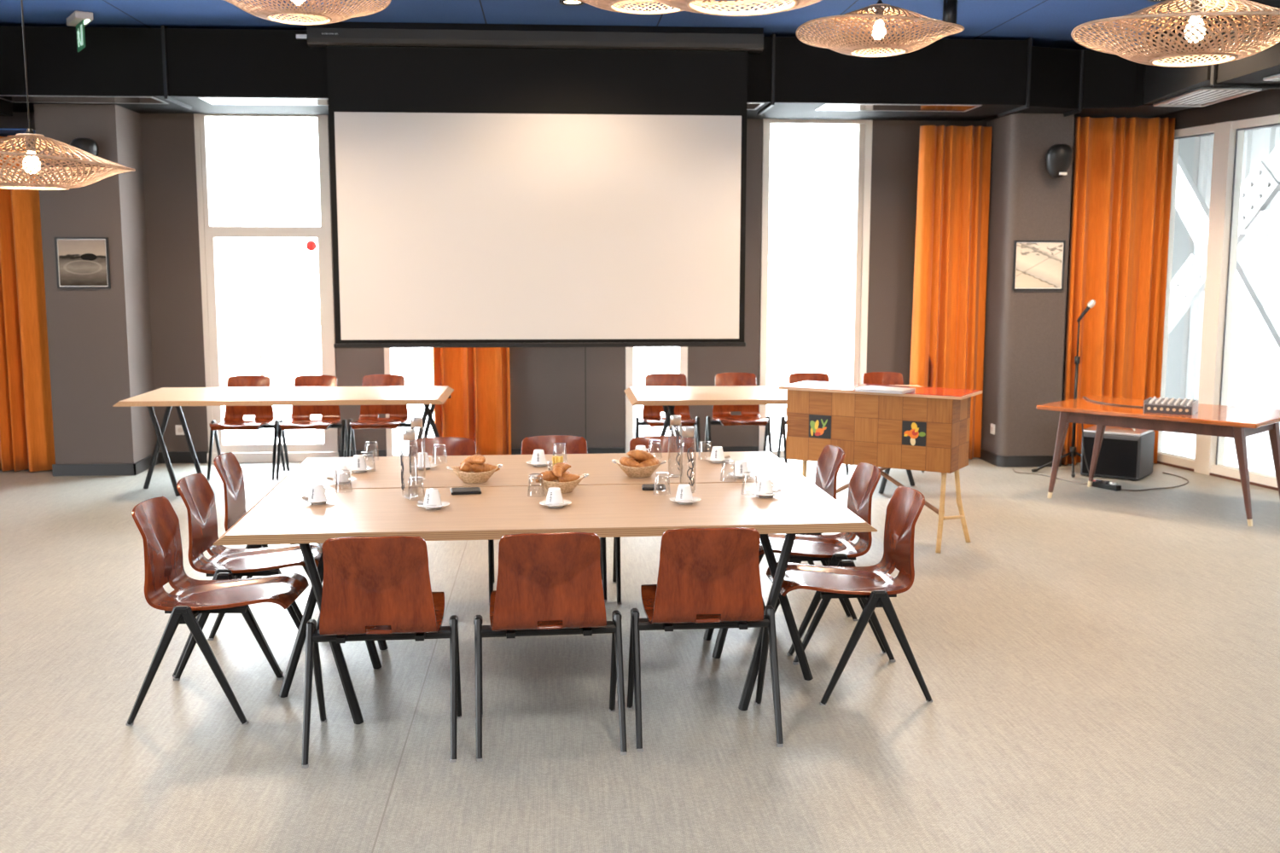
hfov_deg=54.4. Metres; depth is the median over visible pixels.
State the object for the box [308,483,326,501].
espresso cup
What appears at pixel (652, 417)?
shell chair
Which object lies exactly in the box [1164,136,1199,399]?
wall
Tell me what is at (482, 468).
croissant
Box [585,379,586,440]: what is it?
trim
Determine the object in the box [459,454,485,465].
croissant
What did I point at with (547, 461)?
saucer
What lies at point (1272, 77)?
grille
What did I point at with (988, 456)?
baseboard
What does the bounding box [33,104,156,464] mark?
column
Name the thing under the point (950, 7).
light
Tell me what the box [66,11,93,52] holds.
exit sign
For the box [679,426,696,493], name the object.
water bottle
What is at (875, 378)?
shell chair
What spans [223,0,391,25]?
pendant lamp
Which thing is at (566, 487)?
bread bowl
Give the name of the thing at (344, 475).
espresso cup
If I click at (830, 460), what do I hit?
shell chair
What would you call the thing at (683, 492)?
espresso cup
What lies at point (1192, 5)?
socket
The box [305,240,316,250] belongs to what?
sticker
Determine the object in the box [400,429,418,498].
water bottle
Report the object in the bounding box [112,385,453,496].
trestle table
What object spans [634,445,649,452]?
espresso cup
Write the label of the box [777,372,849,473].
shell chair
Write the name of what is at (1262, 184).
truss
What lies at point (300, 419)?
shell chair
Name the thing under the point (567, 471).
croissant
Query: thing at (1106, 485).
power strip
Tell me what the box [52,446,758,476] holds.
baseboard
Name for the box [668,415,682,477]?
water bottle
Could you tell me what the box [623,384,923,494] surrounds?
trestle table
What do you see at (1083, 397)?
cable
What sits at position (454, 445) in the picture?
shell chair
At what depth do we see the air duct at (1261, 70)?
8.00 m
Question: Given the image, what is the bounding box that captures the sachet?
[773,488,781,493]
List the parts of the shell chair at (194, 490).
leg, leg, leg, leg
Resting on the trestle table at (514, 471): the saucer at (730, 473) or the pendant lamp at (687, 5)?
the saucer at (730, 473)
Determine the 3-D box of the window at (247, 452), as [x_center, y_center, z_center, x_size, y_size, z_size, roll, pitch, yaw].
[-3.159,-1.165,10.585,1.110,2.957,0.135,0,7,-4]
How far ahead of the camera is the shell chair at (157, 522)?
4.77 m
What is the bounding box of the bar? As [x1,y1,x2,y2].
[778,380,982,553]
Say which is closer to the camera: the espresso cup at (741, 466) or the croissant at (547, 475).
the croissant at (547, 475)
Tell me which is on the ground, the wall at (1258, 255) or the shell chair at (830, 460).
the wall at (1258, 255)
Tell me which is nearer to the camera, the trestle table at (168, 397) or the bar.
the bar
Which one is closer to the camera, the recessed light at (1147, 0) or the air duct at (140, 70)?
the recessed light at (1147, 0)
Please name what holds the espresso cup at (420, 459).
on the saucer at (431, 464)
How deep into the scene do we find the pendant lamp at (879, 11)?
5.97 m
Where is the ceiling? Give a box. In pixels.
[0,0,1187,49]
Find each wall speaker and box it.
[68,137,98,173]
[1045,144,1073,178]
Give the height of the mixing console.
0.091 m
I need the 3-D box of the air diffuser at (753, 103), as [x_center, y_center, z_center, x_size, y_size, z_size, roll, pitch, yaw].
[-1.183,-2.496,9.614,4.260,0.004,0.400,0,7,-4]
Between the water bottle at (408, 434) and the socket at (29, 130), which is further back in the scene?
the socket at (29, 130)
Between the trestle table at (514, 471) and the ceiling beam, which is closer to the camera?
the trestle table at (514, 471)
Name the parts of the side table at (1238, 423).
leg, leg, leg, leg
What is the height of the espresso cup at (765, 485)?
0.066 m
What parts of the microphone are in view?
handle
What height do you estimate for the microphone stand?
1.328 m
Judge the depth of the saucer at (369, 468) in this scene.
5.71 m
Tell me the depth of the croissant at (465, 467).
5.42 m
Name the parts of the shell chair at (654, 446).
leg, leg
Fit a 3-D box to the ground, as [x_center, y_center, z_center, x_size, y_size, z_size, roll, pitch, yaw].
[-0.703,0.625,10.142,80.000,0.230,100.000,0,7,-4]
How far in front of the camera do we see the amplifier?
9.90 m
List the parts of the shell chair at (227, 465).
leg, leg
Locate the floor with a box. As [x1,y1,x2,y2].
[0,457,1279,852]
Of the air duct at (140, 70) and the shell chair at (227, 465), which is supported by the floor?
the shell chair at (227, 465)
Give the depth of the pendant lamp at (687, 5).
3.24 m
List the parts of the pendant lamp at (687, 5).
lamp shade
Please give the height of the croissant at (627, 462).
0.049 m
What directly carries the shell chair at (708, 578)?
on the floor
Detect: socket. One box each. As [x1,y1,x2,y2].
[25,128,35,151]
[174,424,184,435]
[875,0,883,20]
[990,424,994,434]
[1189,0,1202,12]
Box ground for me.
[220,320,1279,476]
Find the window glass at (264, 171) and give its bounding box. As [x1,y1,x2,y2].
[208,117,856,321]
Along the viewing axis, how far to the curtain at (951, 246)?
10.67 m
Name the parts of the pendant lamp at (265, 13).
lamp shade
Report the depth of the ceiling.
8.84 m
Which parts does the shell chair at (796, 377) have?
leg, leg, leg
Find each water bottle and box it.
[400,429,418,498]
[408,417,425,480]
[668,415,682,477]
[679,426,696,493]
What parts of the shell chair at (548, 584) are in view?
leg, leg, leg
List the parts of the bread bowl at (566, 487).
rim handle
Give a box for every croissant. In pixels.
[458,462,471,472]
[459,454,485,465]
[470,463,500,472]
[535,470,556,482]
[552,462,570,477]
[552,470,570,480]
[557,472,580,482]
[619,456,639,467]
[626,449,654,460]
[629,457,645,463]
[635,458,658,467]
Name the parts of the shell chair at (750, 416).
leg, leg, leg, leg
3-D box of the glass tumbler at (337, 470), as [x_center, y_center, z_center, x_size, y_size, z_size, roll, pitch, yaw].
[-1.245,0.229,5.226,0.072,0.088,0.072,-5,9,-34]
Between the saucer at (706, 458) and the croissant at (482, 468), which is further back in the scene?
the saucer at (706, 458)
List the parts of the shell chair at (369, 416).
leg, leg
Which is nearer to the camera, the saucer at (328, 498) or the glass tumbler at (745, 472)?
the saucer at (328, 498)
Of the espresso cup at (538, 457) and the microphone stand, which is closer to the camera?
the espresso cup at (538, 457)
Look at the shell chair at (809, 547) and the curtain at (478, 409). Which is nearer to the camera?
the shell chair at (809, 547)
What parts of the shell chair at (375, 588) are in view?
leg, leg, leg, leg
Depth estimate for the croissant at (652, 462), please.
5.56 m
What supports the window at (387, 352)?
in the wall at (548, 384)
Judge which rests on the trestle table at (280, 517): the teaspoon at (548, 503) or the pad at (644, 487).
the pad at (644, 487)
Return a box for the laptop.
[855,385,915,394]
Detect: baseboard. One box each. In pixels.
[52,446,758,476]
[977,448,1061,467]
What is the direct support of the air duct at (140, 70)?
attached to the ceiling
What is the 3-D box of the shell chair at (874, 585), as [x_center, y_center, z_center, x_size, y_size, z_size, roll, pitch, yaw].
[0.828,0.655,5.046,0.595,0.795,0.528,-1,7,-5]
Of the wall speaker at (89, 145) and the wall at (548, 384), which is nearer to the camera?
the wall speaker at (89, 145)
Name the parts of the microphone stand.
leg, leg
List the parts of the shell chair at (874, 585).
leg, leg, leg, leg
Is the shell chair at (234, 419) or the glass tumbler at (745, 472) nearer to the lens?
the glass tumbler at (745, 472)
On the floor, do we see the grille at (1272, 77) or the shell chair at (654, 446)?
the shell chair at (654, 446)
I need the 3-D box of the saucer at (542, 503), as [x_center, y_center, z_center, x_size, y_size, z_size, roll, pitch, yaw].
[-0.333,0.307,4.905,0.127,0.018,0.127,4,8,28]
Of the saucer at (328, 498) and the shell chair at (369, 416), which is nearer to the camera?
the saucer at (328, 498)
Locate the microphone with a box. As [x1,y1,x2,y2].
[1076,299,1095,322]
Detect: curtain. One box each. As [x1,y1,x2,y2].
[0,135,55,471]
[432,347,511,455]
[909,125,992,459]
[1061,116,1175,465]
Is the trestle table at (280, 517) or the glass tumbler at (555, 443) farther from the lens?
the glass tumbler at (555, 443)
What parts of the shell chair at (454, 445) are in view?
leg, leg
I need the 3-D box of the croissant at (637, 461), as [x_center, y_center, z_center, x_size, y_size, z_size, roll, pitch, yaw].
[-0.006,0.153,5.661,0.134,0.048,0.062,2,8,17]
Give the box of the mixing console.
[1143,396,1198,415]
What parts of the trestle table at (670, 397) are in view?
leg, leg, leg, leg, leg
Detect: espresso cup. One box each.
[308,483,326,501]
[332,465,351,482]
[350,454,366,470]
[414,452,432,467]
[423,488,442,506]
[530,449,546,464]
[545,487,564,505]
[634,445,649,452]
[674,483,693,501]
[709,446,725,460]
[732,459,749,476]
[756,477,773,494]
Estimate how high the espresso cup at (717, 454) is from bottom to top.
0.066 m
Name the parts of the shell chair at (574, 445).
leg, leg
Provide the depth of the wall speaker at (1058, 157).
10.01 m
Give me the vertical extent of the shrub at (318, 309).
1.315 m
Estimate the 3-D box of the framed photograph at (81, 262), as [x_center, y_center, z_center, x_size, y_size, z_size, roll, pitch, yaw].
[-4.398,-1.292,9.819,0.404,0.401,0.022,0,7,-4]
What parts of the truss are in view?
gusset plate, gusset plate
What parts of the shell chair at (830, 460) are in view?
leg, leg, leg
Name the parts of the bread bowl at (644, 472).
rim handle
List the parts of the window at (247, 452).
sash, sill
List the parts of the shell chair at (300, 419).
leg, leg, leg, leg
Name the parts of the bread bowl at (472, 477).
rim handle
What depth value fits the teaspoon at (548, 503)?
4.85 m
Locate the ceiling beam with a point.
(1079, 83)
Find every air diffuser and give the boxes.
[0,94,168,104]
[197,97,763,110]
[815,103,982,111]
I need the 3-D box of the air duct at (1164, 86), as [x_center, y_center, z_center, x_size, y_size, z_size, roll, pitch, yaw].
[4.113,-2.661,8.982,0.700,0.542,1.280,0,7,-4]
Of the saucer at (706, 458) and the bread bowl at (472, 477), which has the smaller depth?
the bread bowl at (472, 477)
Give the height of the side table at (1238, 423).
0.697 m
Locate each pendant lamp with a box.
[0,0,135,190]
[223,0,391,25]
[570,0,715,14]
[652,0,821,16]
[795,0,964,57]
[1070,0,1279,67]
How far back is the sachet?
5.13 m
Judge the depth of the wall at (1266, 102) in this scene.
9.73 m
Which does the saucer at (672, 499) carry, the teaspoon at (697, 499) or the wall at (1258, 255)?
the teaspoon at (697, 499)
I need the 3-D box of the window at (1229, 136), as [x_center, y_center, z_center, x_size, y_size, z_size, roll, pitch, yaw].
[5.763,-0.521,6.288,0.140,2.815,9.490,-2,8,-16]
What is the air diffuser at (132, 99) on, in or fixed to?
attached to the air duct at (140, 70)
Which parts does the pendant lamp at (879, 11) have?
bulb, lamp shade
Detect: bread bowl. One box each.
[446,464,502,483]
[529,473,588,493]
[611,459,666,477]
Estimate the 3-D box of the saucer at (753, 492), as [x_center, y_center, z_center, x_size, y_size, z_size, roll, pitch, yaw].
[0.519,0.280,5.123,0.127,0.018,0.127,2,8,12]
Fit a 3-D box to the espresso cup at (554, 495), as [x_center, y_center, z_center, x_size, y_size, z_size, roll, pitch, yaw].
[-0.336,0.274,4.906,0.078,0.066,0.078,-3,8,-20]
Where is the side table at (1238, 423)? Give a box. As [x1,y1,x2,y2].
[1036,395,1279,526]
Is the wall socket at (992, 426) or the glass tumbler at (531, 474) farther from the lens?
the wall socket at (992, 426)
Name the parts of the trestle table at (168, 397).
leg, leg, leg, leg, leg, leg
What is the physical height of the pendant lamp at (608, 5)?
0.848 m
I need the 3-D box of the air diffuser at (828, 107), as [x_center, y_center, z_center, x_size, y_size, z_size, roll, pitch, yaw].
[2.035,-2.522,9.838,1.230,0.004,0.400,0,7,-4]
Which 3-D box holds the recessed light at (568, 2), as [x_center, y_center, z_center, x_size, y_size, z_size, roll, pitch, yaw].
[-0.453,-2.841,8.311,0.170,0.022,0.170,0,7,-4]
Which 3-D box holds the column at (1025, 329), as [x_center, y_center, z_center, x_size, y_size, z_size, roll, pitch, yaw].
[3.278,-1.150,10.667,0.515,2.922,0.660,0,7,-4]
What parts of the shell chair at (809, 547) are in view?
leg, leg, leg, leg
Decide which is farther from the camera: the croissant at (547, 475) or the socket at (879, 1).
the socket at (879, 1)
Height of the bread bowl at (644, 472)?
0.071 m
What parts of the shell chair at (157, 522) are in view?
leg, leg, leg, leg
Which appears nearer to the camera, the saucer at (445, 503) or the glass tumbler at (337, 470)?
the saucer at (445, 503)
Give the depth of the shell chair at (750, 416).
10.42 m
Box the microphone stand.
[1031,312,1083,477]
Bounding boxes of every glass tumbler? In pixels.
[335,470,352,492]
[364,441,378,459]
[407,477,424,499]
[431,444,447,463]
[527,473,544,496]
[552,442,567,462]
[653,471,670,495]
[698,441,711,460]
[720,459,736,482]
[740,471,757,495]
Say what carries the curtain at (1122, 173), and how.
hanging from the ceiling beam
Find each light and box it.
[559,0,585,5]
[942,0,957,32]
[1146,0,1166,1]
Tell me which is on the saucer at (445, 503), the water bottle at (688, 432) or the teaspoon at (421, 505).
the teaspoon at (421, 505)
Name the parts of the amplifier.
control panel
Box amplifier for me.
[1080,424,1155,480]
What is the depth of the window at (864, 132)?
10.83 m
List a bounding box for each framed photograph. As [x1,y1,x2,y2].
[54,237,110,288]
[1012,240,1065,290]
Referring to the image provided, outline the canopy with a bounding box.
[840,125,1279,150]
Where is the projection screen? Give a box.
[296,21,763,348]
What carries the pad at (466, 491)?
on the trestle table at (280, 517)
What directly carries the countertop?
on the bar
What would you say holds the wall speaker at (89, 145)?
attached to the column at (100, 341)
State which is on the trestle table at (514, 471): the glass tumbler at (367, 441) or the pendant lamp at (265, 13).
the glass tumbler at (367, 441)
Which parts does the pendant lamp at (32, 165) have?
cord, bulb, lamp shade, lamp shade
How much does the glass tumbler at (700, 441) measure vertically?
0.088 m
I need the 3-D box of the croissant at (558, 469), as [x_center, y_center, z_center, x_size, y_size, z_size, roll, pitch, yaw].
[-0.336,0.179,5.225,0.061,0.052,0.132,2,8,15]
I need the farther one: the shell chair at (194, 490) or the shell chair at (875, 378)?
the shell chair at (875, 378)
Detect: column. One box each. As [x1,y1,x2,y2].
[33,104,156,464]
[980,113,1074,456]
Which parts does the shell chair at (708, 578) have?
leg, leg, leg, leg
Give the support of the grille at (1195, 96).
attached to the air duct at (1164, 86)
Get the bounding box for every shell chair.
[125,495,308,726]
[172,472,323,676]
[206,375,285,480]
[210,452,309,631]
[275,374,347,480]
[301,535,461,768]
[346,374,415,457]
[408,436,494,605]
[473,532,627,762]
[521,435,606,602]
[612,436,695,604]
[627,527,783,751]
[634,372,700,452]
[704,372,772,453]
[758,444,851,617]
[758,462,886,656]
[765,485,932,705]
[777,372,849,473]
[862,372,924,472]
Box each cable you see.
[1012,468,1087,484]
[1082,396,1143,480]
[1121,472,1188,491]
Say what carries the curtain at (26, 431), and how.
hanging from the wall
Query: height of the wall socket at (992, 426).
0.084 m
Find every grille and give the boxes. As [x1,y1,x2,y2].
[1152,87,1262,106]
[1262,73,1279,81]
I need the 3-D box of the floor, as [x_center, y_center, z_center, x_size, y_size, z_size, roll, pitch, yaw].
[-0.033,1.290,3.629,16.420,0.100,15.250,0,7,-4]
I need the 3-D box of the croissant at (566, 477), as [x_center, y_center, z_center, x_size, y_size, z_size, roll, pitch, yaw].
[-0.310,0.218,5.213,0.061,0.049,0.133,-5,9,-36]
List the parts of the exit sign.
panel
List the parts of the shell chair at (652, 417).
leg, leg, leg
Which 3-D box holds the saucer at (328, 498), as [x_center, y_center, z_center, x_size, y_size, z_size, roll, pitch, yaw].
[-1.285,0.298,4.969,0.127,0.018,0.127,1,7,4]
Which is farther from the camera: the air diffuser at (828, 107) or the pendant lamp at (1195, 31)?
the air diffuser at (828, 107)
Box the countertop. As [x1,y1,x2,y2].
[779,380,981,396]
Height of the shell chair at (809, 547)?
0.795 m
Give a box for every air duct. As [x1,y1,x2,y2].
[0,25,1032,121]
[1143,2,1269,106]
[1210,0,1279,88]
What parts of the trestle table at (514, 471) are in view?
leg, leg, leg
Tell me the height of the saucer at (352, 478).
0.018 m
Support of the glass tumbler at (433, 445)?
on the trestle table at (514, 471)
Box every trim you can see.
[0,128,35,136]
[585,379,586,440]
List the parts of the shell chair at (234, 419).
leg, leg, leg, leg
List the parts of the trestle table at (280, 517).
leg, leg, leg, leg, leg, leg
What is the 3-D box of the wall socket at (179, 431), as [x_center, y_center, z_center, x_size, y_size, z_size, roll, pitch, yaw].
[-3.927,0.030,10.636,0.084,0.084,0.016,0,7,-4]
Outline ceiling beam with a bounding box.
[1005,46,1194,117]
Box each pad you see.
[450,487,481,494]
[641,484,665,490]
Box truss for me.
[1168,141,1279,401]
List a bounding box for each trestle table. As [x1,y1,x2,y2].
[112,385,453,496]
[213,481,877,724]
[264,451,818,650]
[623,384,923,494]
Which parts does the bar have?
leg, leg, leg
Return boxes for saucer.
[302,496,334,505]
[327,477,357,484]
[347,465,373,472]
[411,463,436,470]
[417,500,449,510]
[526,459,552,466]
[539,500,571,508]
[669,496,701,505]
[704,457,731,463]
[727,471,756,478]
[750,490,781,498]
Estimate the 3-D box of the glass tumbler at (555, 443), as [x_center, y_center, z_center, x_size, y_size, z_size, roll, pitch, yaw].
[-0.388,0.125,6.023,0.072,0.088,0.072,7,10,44]
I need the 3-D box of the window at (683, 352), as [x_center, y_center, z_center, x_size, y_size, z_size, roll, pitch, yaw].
[0.142,-0.817,10.873,0.541,2.199,0.120,0,7,-4]
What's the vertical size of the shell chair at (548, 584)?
0.795 m
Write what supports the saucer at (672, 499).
on the trestle table at (280, 517)
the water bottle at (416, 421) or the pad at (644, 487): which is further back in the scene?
the water bottle at (416, 421)
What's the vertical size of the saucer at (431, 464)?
0.018 m
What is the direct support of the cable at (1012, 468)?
on the floor
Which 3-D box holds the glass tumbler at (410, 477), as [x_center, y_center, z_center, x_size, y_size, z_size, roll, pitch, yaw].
[-0.909,0.251,5.057,0.072,0.088,0.072,0,7,-4]
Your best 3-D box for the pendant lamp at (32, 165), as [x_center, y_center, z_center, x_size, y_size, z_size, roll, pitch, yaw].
[-2.559,-1.717,5.155,0.811,1.438,0.811,-7,10,-43]
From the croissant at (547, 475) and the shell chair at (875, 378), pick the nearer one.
the croissant at (547, 475)
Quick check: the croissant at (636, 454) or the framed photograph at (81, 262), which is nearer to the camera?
the croissant at (636, 454)
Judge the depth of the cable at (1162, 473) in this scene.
9.52 m
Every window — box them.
[193,113,338,463]
[384,348,408,456]
[625,347,687,453]
[758,118,872,457]
[1157,114,1279,490]
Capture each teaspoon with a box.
[418,505,444,506]
[542,503,567,505]
[674,499,698,502]
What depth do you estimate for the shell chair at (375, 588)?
4.25 m
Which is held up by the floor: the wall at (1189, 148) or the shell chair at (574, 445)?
the shell chair at (574, 445)
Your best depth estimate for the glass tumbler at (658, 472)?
5.17 m
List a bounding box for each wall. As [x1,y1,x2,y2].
[0,111,1154,453]
[1154,88,1279,129]
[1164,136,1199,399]
[1185,126,1279,426]
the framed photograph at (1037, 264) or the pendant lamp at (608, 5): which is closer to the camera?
the pendant lamp at (608, 5)
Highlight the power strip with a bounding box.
[1091,479,1121,491]
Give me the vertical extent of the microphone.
0.187 m

